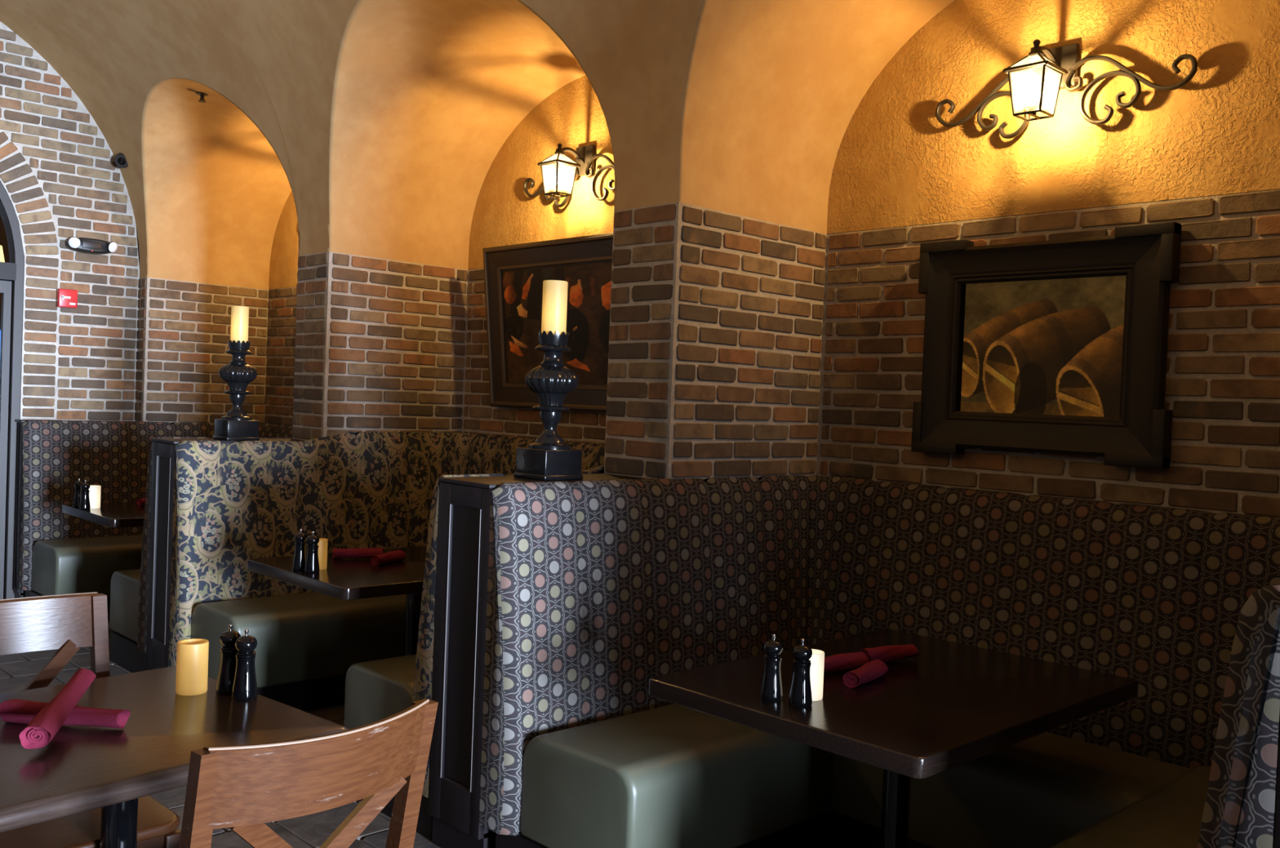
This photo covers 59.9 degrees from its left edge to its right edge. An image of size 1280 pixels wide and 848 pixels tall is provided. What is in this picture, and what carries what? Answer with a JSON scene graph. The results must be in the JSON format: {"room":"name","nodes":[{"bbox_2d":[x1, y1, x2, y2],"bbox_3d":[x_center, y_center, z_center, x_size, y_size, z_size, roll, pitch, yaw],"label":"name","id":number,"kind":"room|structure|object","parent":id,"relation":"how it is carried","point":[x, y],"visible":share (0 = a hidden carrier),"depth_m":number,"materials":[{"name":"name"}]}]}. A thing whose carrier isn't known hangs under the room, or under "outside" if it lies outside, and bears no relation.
{"room":"restaurant dining room","nodes":[
{"label":"restaurant dining room","id":0,"kind":"room"},
{"bbox_2d":[0,22,139,598],"bbox_3d":[-4.611,-0.776,6.346,3.300,3.835,0.228,1,2,-44],"label":"wall","id":1,"kind":"structure","parent":0,"point":[60,178],"depth_m":7.08,"materials":[{"name":"brick"}]},
{"bbox_2d":[0,182,23,599],"bbox_3d":[-4.586,-0.399,6.342,1.866,3.083,0.140,1,2,-44],"label":"door","id":2,"kind":"structure","parent":1,"relation":"in","point":[11,273],"depth_m":6.93,"materials":[{"name":"brown metal"}]},
{"bbox_2d":[56,288,77,308],"bbox_3d":[-3.645,-0.799,7.067,0.112,0.116,0.060,1,2,-44],"label":"fire alarm","id":3,"kind":"object","parent":1,"relation":"attached to","point":[65,298],"visible":1,"depth_m":7.05,"materials":[{"name":"red plastic"}]},
{"bbox_2d":[65,236,117,254],"bbox_3d":[-3.520,-1.145,7.131,0.296,0.094,0.111,1,2,-44],"label":"emergency light","id":4,"kind":"object","parent":1,"relation":"attached to","point":[83,245],"visible":1,"depth_m":7.12,"materials":[{"name":"black plastic"}]},
{"bbox_2d":[0,214,139,329],"bbox_3d":[-4.796,-0.588,7.400,3.900,3.400,1.530,1,2,-44],"label":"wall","id":5,"kind":"structure","parent":0,"point":[3,240],"depth_m":8.40,"materials":[{"name":"beige paint"}]},
{"bbox_2d":[0,245,4,262],"bbox_3d":[-4.341,-1.669,7.518,0.096,1.201,0.096,1,2,-44],"label":"pendant lamp","id":6,"kind":"object","parent":5,"relation":"hanging from","point":[2,256],"visible":0.46,"depth_m":7.52,"materials":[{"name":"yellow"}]},
{"bbox_2d":[134,277,268,423],"bbox_3d":[-2.977,0.105,7.792,1.098,2.140,0.247,1,2,-44],"label":"wall","id":7,"kind":"structure","parent":0,"point":[183,335],"depth_m":7.53,"materials":[{"name":"brick"}]},
{"bbox_2d":[0,621,440,847],"bbox_3d":[-0.043,1.458,2.244,4.240,0.100,15.812,1,2,-44],"label":"floor","id":8,"kind":"structure","parent":0,"point":[17,670],"depth_m":3.82,"materials":[{"name":"stone"}]},
{"bbox_2d":[13,419,125,598],"bbox_3d":[-3.615,0.572,7.136,0.717,1.185,0.115,1,2,-44],"label":"divider","id":9,"kind":"object","parent":8,"relation":"on","point":[19,593],"visible":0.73,"depth_m":6.91,"materials":[{"name":"brown wood"}]},
{"bbox_2d":[0,591,181,847],"bbox_3d":[-1.392,0.895,2.563,0.588,0.907,0.450,3,2,44],"label":"dining chair","id":10,"kind":"object","parent":8,"relation":"on","point":[66,623],"visible":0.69,"depth_m":2.76,"materials":[{"name":"brown wood"}]},
{"bbox_2d":[62,502,144,527],"bbox_3d":[-2.629,0.850,6.436,1.120,0.735,0.820,1,2,-44],"label":"table","id":11,"kind":"object","parent":8,"relation":"on","point":[123,514],"visible":0.28,"depth_m":6.03,"materials":[{"name":"brown wood"}]},
{"bbox_2d":[72,479,83,507],"bbox_3d":[-3.145,0.387,6.224,0.057,0.160,0.057,2,1,11],"label":"pepper mill","id":12,"kind":"object","parent":11,"relation":"on","point":[77,484],"visible":0.74,"depth_m":6.20,"materials":[{"name":"black wood"}]},
{"bbox_2d":[79,480,90,510],"bbox_3d":[-3.066,0.392,6.134,0.057,0.160,0.057,3,1,21],"label":"pepper mill","id":13,"kind":"object","parent":11,"relation":"on","point":[84,504],"visible":1,"depth_m":6.12,"materials":[{"name":"black wood"}]},
{"bbox_2d":[88,485,101,508],"bbox_3d":[-3.058,0.408,6.212,0.072,0.125,0.072,1,2,-44],"label":"pillar candle","id":14,"kind":"object","parent":11,"relation":"on","point":[95,491],"visible":0.8,"depth_m":6.19,"materials":[{"name":"white wax"}]},
{"bbox_2d":[136,497,145,505],"bbox_3d":[-2.866,0.449,6.524,0.053,0.044,0.192,3,1,24],"label":"roll","id":15,"kind":"object","parent":11,"relation":"on","point":[140,501],"visible":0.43,"depth_m":6.45,"materials":[{"name":"red fabric"}]},
{"bbox_2d":[17,419,293,672],"bbox_3d":[-2.533,0.622,6.623,1.552,1.190,2.129,1,2,-44],"label":"banquette","id":16,"kind":"object","parent":8,"relation":"on","point":[60,553],"visible":0.27,"depth_m":6.82,"materials":[{"name":"fabric"}]},
{"bbox_2d":[31,534,142,597],"bbox_3d":[-3.011,0.878,7.123,1.495,0.316,0.483,1,2,-44],"label":"seat cushion","id":17,"kind":"object","parent":16,"relation":"on","point":[62,564],"depth_m":6.61,"materials":[{"name":"green leather"}]},
{"bbox_2d":[109,568,147,642],"bbox_3d":[-2.067,0.936,6.143,1.495,0.316,0.483,1,2,-44],"label":"seat cushion","id":18,"kind":"object","parent":16,"relation":"on","point":[125,584],"depth_m":5.64,"materials":[{"name":"green leather"}]},
{"bbox_2d":[0,666,348,847],"bbox_3d":[-1.301,0.993,2.156,0.750,0.735,1.220,3,2,40],"label":"dining table","id":19,"kind":"object","parent":8,"relation":"on","point":[82,768],"visible":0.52,"depth_m":2.25,"materials":[{"name":"brown wood"}]},
{"bbox_2d":[18,667,96,749],"bbox_3d":[-1.193,0.579,2.285,0.057,0.067,0.370,2,1,-14],"label":"roll","id":20,"kind":"object","parent":19,"relation":"on","point":[46,724],"visible":1,"depth_m":2.20,"materials":[{"name":"red fabric"}]},
{"bbox_2d":[0,698,130,728],"bbox_3d":[-1.194,0.603,2.307,0.266,0.044,0.057,2,1,7],"label":"roll","id":21,"kind":"object","parent":19,"relation":"on","point":[15,711],"visible":0.88,"depth_m":2.29,"materials":[{"name":"red fabric"}]},
{"bbox_2d":[175,638,208,695],"bbox_3d":[-1.045,0.567,2.591,0.069,0.118,0.069,1,2,-44],"label":"pillar candle","id":22,"kind":"object","parent":19,"relation":"on","point":[192,655],"visible":1,"depth_m":2.56,"materials":[{"name":"beige wax"}]},
{"bbox_2d":[215,624,240,695],"bbox_3d":[-0.961,0.548,2.598,0.057,0.160,0.057,3,1,22],"label":"pepper mill","id":23,"kind":"object","parent":19,"relation":"on","point":[227,667],"visible":0.74,"depth_m":2.58,"materials":[{"name":"black wood"}]},
{"bbox_2d":[231,629,257,702],"bbox_3d":[-0.907,0.551,2.553,0.057,0.160,0.057,2,1,1],"label":"pepper mill","id":24,"kind":"object","parent":19,"relation":"on","point":[244,689],"visible":1,"depth_m":2.53,"materials":[{"name":"black wood"}]},
{"bbox_2d":[146,438,303,670],"bbox_3d":[-2.003,0.670,5.463,0.717,1.185,0.278,1,2,-44],"label":"divider","id":25,"kind":"object","parent":8,"relation":"on","point":[162,449],"visible":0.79,"depth_m":5.24,"materials":[{"name":"brown wood"}]},
{"bbox_2d":[213,340,259,440],"bbox_3d":[-1.973,-0.165,5.443,0.178,0.487,0.178,1,2,-44],"label":"candlestick","id":26,"kind":"object","parent":25,"relation":"on","point":[236,425],"visible":1,"depth_m":5.40,"materials":[{"name":"black paint"}]},
{"bbox_2d":[227,340,249,350],"bbox_3d":[-1.964,-0.384,5.439,0.102,0.049,0.102,1,2,-44],"label":"cup","id":27,"kind":"object","parent":26,"relation":"on","point":[233,345],"depth_m":5.40,"materials":[{"name":"black paint"}]},
{"bbox_2d":[230,306,248,342],"bbox_3d":[-1.961,-0.476,5.437,0.082,0.197,0.082,1,2,-44],"label":"candle","id":28,"kind":"object","parent":26,"relation":"on","point":[239,314],"visible":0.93,"depth_m":5.40,"materials":[{"name":"beige wax"}]},
{"bbox_2d":[178,698,438,847],"bbox_3d":[-0.713,0.933,1.999,0.588,0.907,0.450,3,2,41],"label":"dining chair","id":29,"kind":"object","parent":8,"relation":"on","point":[240,788],"visible":1,"depth_m":1.78,"materials":[{"name":"brown wood"}]},
{"bbox_2d":[247,546,426,656],"bbox_3d":[-0.962,0.952,4.705,1.120,0.735,0.820,1,2,-44],"label":"table","id":30,"kind":"object","parent":8,"relation":"on","point":[353,578],"visible":0.43,"depth_m":4.39,"materials":[{"name":"brown wood"}]},
{"bbox_2d":[292,528,306,570],"bbox_3d":[-1.343,0.496,4.388,0.057,0.160,0.057,2,1,10],"label":"pepper mill","id":31,"kind":"object","parent":30,"relation":"on","point":[300,556],"visible":0.96,"depth_m":4.37,"materials":[{"name":"black wood"}]},
{"bbox_2d":[304,531,319,573],"bbox_3d":[-1.278,0.499,4.332,0.057,0.160,0.057,2,1,-30],"label":"pepper mill","id":32,"kind":"object","parent":30,"relation":"on","point":[312,563],"visible":1,"depth_m":4.31,"materials":[{"name":"black wood"}]},
{"bbox_2d":[317,537,327,569],"bbox_3d":[-1.280,0.518,4.429,0.062,0.118,0.062,1,2,-44],"label":"pillar candle","id":33,"kind":"object","parent":30,"relation":"on","point":[322,544],"visible":0.52,"depth_m":4.41,"materials":[{"name":"yellow wax"}]},
{"bbox_2d":[332,547,384,558],"bbox_3d":[-1.204,0.551,4.747,0.214,0.044,0.053,2,1,-15],"label":"roll","id":34,"kind":"object","parent":30,"relation":"on","point":[368,553],"visible":0.9,"depth_m":4.73,"materials":[{"name":"red fabric"}]},
{"bbox_2d":[370,550,406,564],"bbox_3d":[-1.055,0.559,4.658,0.053,0.044,0.194,3,1,22],"label":"roll","id":35,"kind":"object","parent":30,"relation":"on","point":[397,555],"visible":1,"depth_m":4.63,"materials":[{"name":"red fabric"}]},
{"bbox_2d":[168,431,604,839],"bbox_3d":[-0.853,0.700,4.880,1.552,1.240,2.158,1,2,-44],"label":"banquette","id":36,"kind":"object","parent":8,"relation":"on","point":[234,502],"visible":0.4,"depth_m":5.17,"materials":[{"name":"fabric"}]},
{"bbox_2d":[191,591,406,688],"bbox_3d":[-1.343,0.980,5.391,1.495,0.316,0.483,1,2,-44],"label":"seat cushion","id":37,"kind":"object","parent":36,"relation":"on","point":[301,637],"depth_m":4.99,"materials":[{"name":"green leather"}]},
{"bbox_2d":[343,653,430,776],"bbox_3d":[-0.379,1.039,4.390,1.495,0.316,0.483,1,2,-44],"label":"seat cushion","id":38,"kind":"object","parent":36,"relation":"on","point":[378,690],"depth_m":3.92,"materials":[{"name":"green leather"}]},
{"bbox_2d":[427,473,644,847],"bbox_3d":[-0.315,0.773,3.710,0.717,1.185,0.278,1,2,-44],"label":"divider","id":39,"kind":"object","parent":8,"relation":"on","point":[464,502],"visible":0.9,"depth_m":3.48,"materials":[{"name":"brown wood"}]},
{"bbox_2d":[513,330,582,480],"bbox_3d":[-0.295,-0.062,3.680,0.178,0.487,0.178,1,2,-44],"label":"candlestick","id":40,"kind":"object","parent":39,"relation":"on","point":[548,458],"visible":1,"depth_m":3.63,"materials":[{"name":"black paint"}]},
{"bbox_2d":[537,330,568,345],"bbox_3d":[-0.286,-0.281,3.675,0.102,0.049,0.102,1,2,-44],"label":"cup","id":41,"kind":"object","parent":40,"relation":"on","point":[550,339],"depth_m":3.63,"materials":[{"name":"black paint"}]},
{"bbox_2d":[541,280,568,334],"bbox_3d":[-0.283,-0.373,3.673,0.082,0.197,0.082,1,2,-44],"label":"candle","id":42,"kind":"object","parent":40,"relation":"on","point":[554,302],"visible":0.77,"depth_m":3.64,"materials":[{"name":"beige wax"}]},
{"bbox_2d":[479,475,1279,847],"bbox_3d":[0.834,0.828,3.127,1.552,1.190,2.158,1,2,-44],"label":"banquette","id":43,"kind":"object","parent":8,"relation":"on","point":[597,589],"visible":0.8,"depth_m":3.39,"materials":[{"name":"fabric"}]},
{"bbox_2d":[520,703,834,847],"bbox_3d":[0.346,1.083,3.638,1.495,0.316,0.483,1,2,-44],"label":"seat cushion","id":44,"kind":"object","parent":43,"relation":"on","point":[611,775],"depth_m":3.21,"materials":[{"name":"green leather"}]},
{"bbox_2d":[831,732,1194,847],"bbox_3d":[1.111,1.118,3.411,0.483,0.316,1.008,1,2,-44],"label":"seat cushion","id":45,"kind":"object","parent":43,"relation":"on","point":[1042,790],"depth_m":3.20,"materials":[{"name":"green leather"}]},
{"bbox_2d":[1049,765,1211,847],"bbox_3d":[1.310,1.142,2.637,1.495,0.316,0.483,1,2,-44],"label":"seat cushion","id":46,"kind":"object","parent":43,"relation":"on","point":[1164,808],"depth_m":2.78,"materials":[{"name":"green leather"}]},
{"bbox_2d":[648,629,1137,847],"bbox_3d":[0.688,1.052,2.993,1.120,0.735,0.820,1,2,-44],"label":"table","id":47,"kind":"object","parent":8,"relation":"on","point":[948,705],"visible":1,"depth_m":2.80,"materials":[{"name":"brown wood"}]},
{"bbox_2d":[760,634,783,702],"bbox_3d":[0.326,0.596,2.728,0.057,0.160,0.057,3,1,27],"label":"pepper mill","id":48,"kind":"object","parent":47,"relation":"on","point":[771,688],"visible":1,"depth_m":2.71,"materials":[{"name":"black wood"}]},
{"bbox_2d":[788,638,812,707],"bbox_3d":[0.391,0.599,2.687,0.057,0.160,0.057,2,1,5],"label":"pepper mill","id":49,"kind":"object","parent":47,"relation":"on","point":[800,695],"visible":1,"depth_m":2.67,"materials":[{"name":"black wood"}]},
{"bbox_2d":[809,648,824,701],"bbox_3d":[0.424,0.622,2.755,0.062,0.115,0.062,1,2,-44],"label":"pillar candle","id":50,"kind":"object","parent":47,"relation":"on","point":[817,660],"visible":0.48,"depth_m":2.73,"materials":[{"name":"white wax"}]},
{"bbox_2d":[823,652,869,672],"bbox_3d":[0.544,0.655,3.052,0.197,0.044,0.053,1,1,-32],"label":"roll","id":51,"kind":"object","parent":47,"relation":"on","point":[846,661],"visible":0.59,"depth_m":3.04,"materials":[{"name":"red fabric"}]},
{"bbox_2d":[842,659,888,688],"bbox_3d":[0.598,0.660,2.942,0.053,0.044,0.191,3,1,35],"label":"roll","id":52,"kind":"object","parent":47,"relation":"on","point":[870,671],"visible":1,"depth_m":2.91,"materials":[{"name":"red fabric"}]},
{"bbox_2d":[858,644,919,662],"bbox_3d":[0.717,0.659,3.193,0.202,0.044,0.055,1,1,-32],"label":"roll","id":53,"kind":"object","parent":47,"relation":"on","point":[886,654],"visible":0.81,"depth_m":3.17,"materials":[{"name":"red fabric"}]},
{"bbox_2d":[1273,723,1279,847],"bbox_3d":[1.374,0.876,1.957,0.717,1.185,0.278,1,2,-44],"label":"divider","id":54,"kind":"object","parent":8,"relation":"on","point":[1277,820],"visible":1,"depth_m":1.80,"materials":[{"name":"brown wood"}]},
{"bbox_2d":[292,251,467,439],"bbox_3d":[-1.319,0.206,6.071,1.098,2.140,0.336,1,2,-44],"label":"brick pillar","id":55,"kind":"structure","parent":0,"point":[380,343],"depth_m":5.77,"materials":[{"name":"brick"}]},
{"bbox_2d":[264,75,614,444],"bbox_3d":[-1.020,-0.241,6.338,0.208,3.045,4.544,1,2,-44],"label":"wall","id":56,"kind":"structure","parent":0,"point":[573,117],"depth_m":5.85,"materials":[{"name":"paint"}]},
{"bbox_2d":[482,232,613,412],"bbox_3d":[-0.328,-0.480,5.377,0.130,0.830,1.350,1,2,-44],"label":"framed painting","id":57,"kind":"object","parent":56,"relation":"attached to","point":[514,275],"visible":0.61,"depth_m":5.51,"materials":[{"name":"wood"}]},
{"bbox_2d":[523,143,614,207],"bbox_3d":[-0.352,-1.215,5.346,0.251,0.284,0.893,1,2,-44],"label":"wall sconce","id":58,"kind":"object","parent":56,"relation":"attached to","point":[584,163],"visible":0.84,"depth_m":5.37,"materials":[{"name":"metal"}]},
{"bbox_2d":[0,0,954,289],"bbox_3d":[0.663,-1.529,1.498,4.140,1.674,14.012,1,2,-44],"label":"ceiling","id":59,"kind":"structure","parent":0,"point":[385,122],"depth_m":5.40,"materials":[{"name":"paint"}]},
{"bbox_2d":[114,152,128,168],"bbox_3d":[-3.361,-1.723,7.228,0.113,0.130,0.172,2,1,-26],"label":"security camera","id":60,"kind":"object","parent":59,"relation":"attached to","point":[120,161],"visible":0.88,"depth_m":7.16,"materials":[{"name":"black plastic"}]},
{"bbox_2d":[195,92,208,102],"bbox_3d":[-2.548,-1.898,6.462,0.068,0.046,0.068,1,2,-44],"label":"sprinkler head","id":61,"kind":"object","parent":59,"relation":"attached to","point":[202,95],"visible":1,"depth_m":6.45},
{"bbox_2d":[604,202,826,479],"bbox_3d":[0.370,0.309,4.318,1.098,2.140,0.336,1,2,-44],"label":"pier","id":62,"kind":"object","parent":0,"point":[716,328],"visible":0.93,"depth_m":3.99,"materials":[{"name":"brick"}]},
{"bbox_2d":[816,0,1279,517],"bbox_3d":[1.513,-0.087,3.709,0.208,3.045,2.108,1,2,-44],"label":"niche","id":63,"kind":"object","parent":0,"point":[1202,156],"visible":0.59,"depth_m":3.65,"materials":[{"name":"brick"}]},
{"bbox_2d":[911,221,1182,468],"bbox_3d":[1.321,-0.257,3.711,0.062,0.752,0.882,1,2,-44],"label":"framed painting","id":64,"kind":"object","parent":63,"relation":"attached to","point":[1064,346],"visible":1,"depth_m":3.67,"materials":[{"name":"wood"}]},
{"bbox_2d":[935,39,1197,138],"bbox_3d":[1.311,-1.114,3.619,0.251,0.284,0.893,1,2,-44],"label":"wall sconce","id":65,"kind":"object","parent":63,"relation":"attached to","point":[1059,65],"visible":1,"depth_m":3.61,"materials":[{"name":"metal"}]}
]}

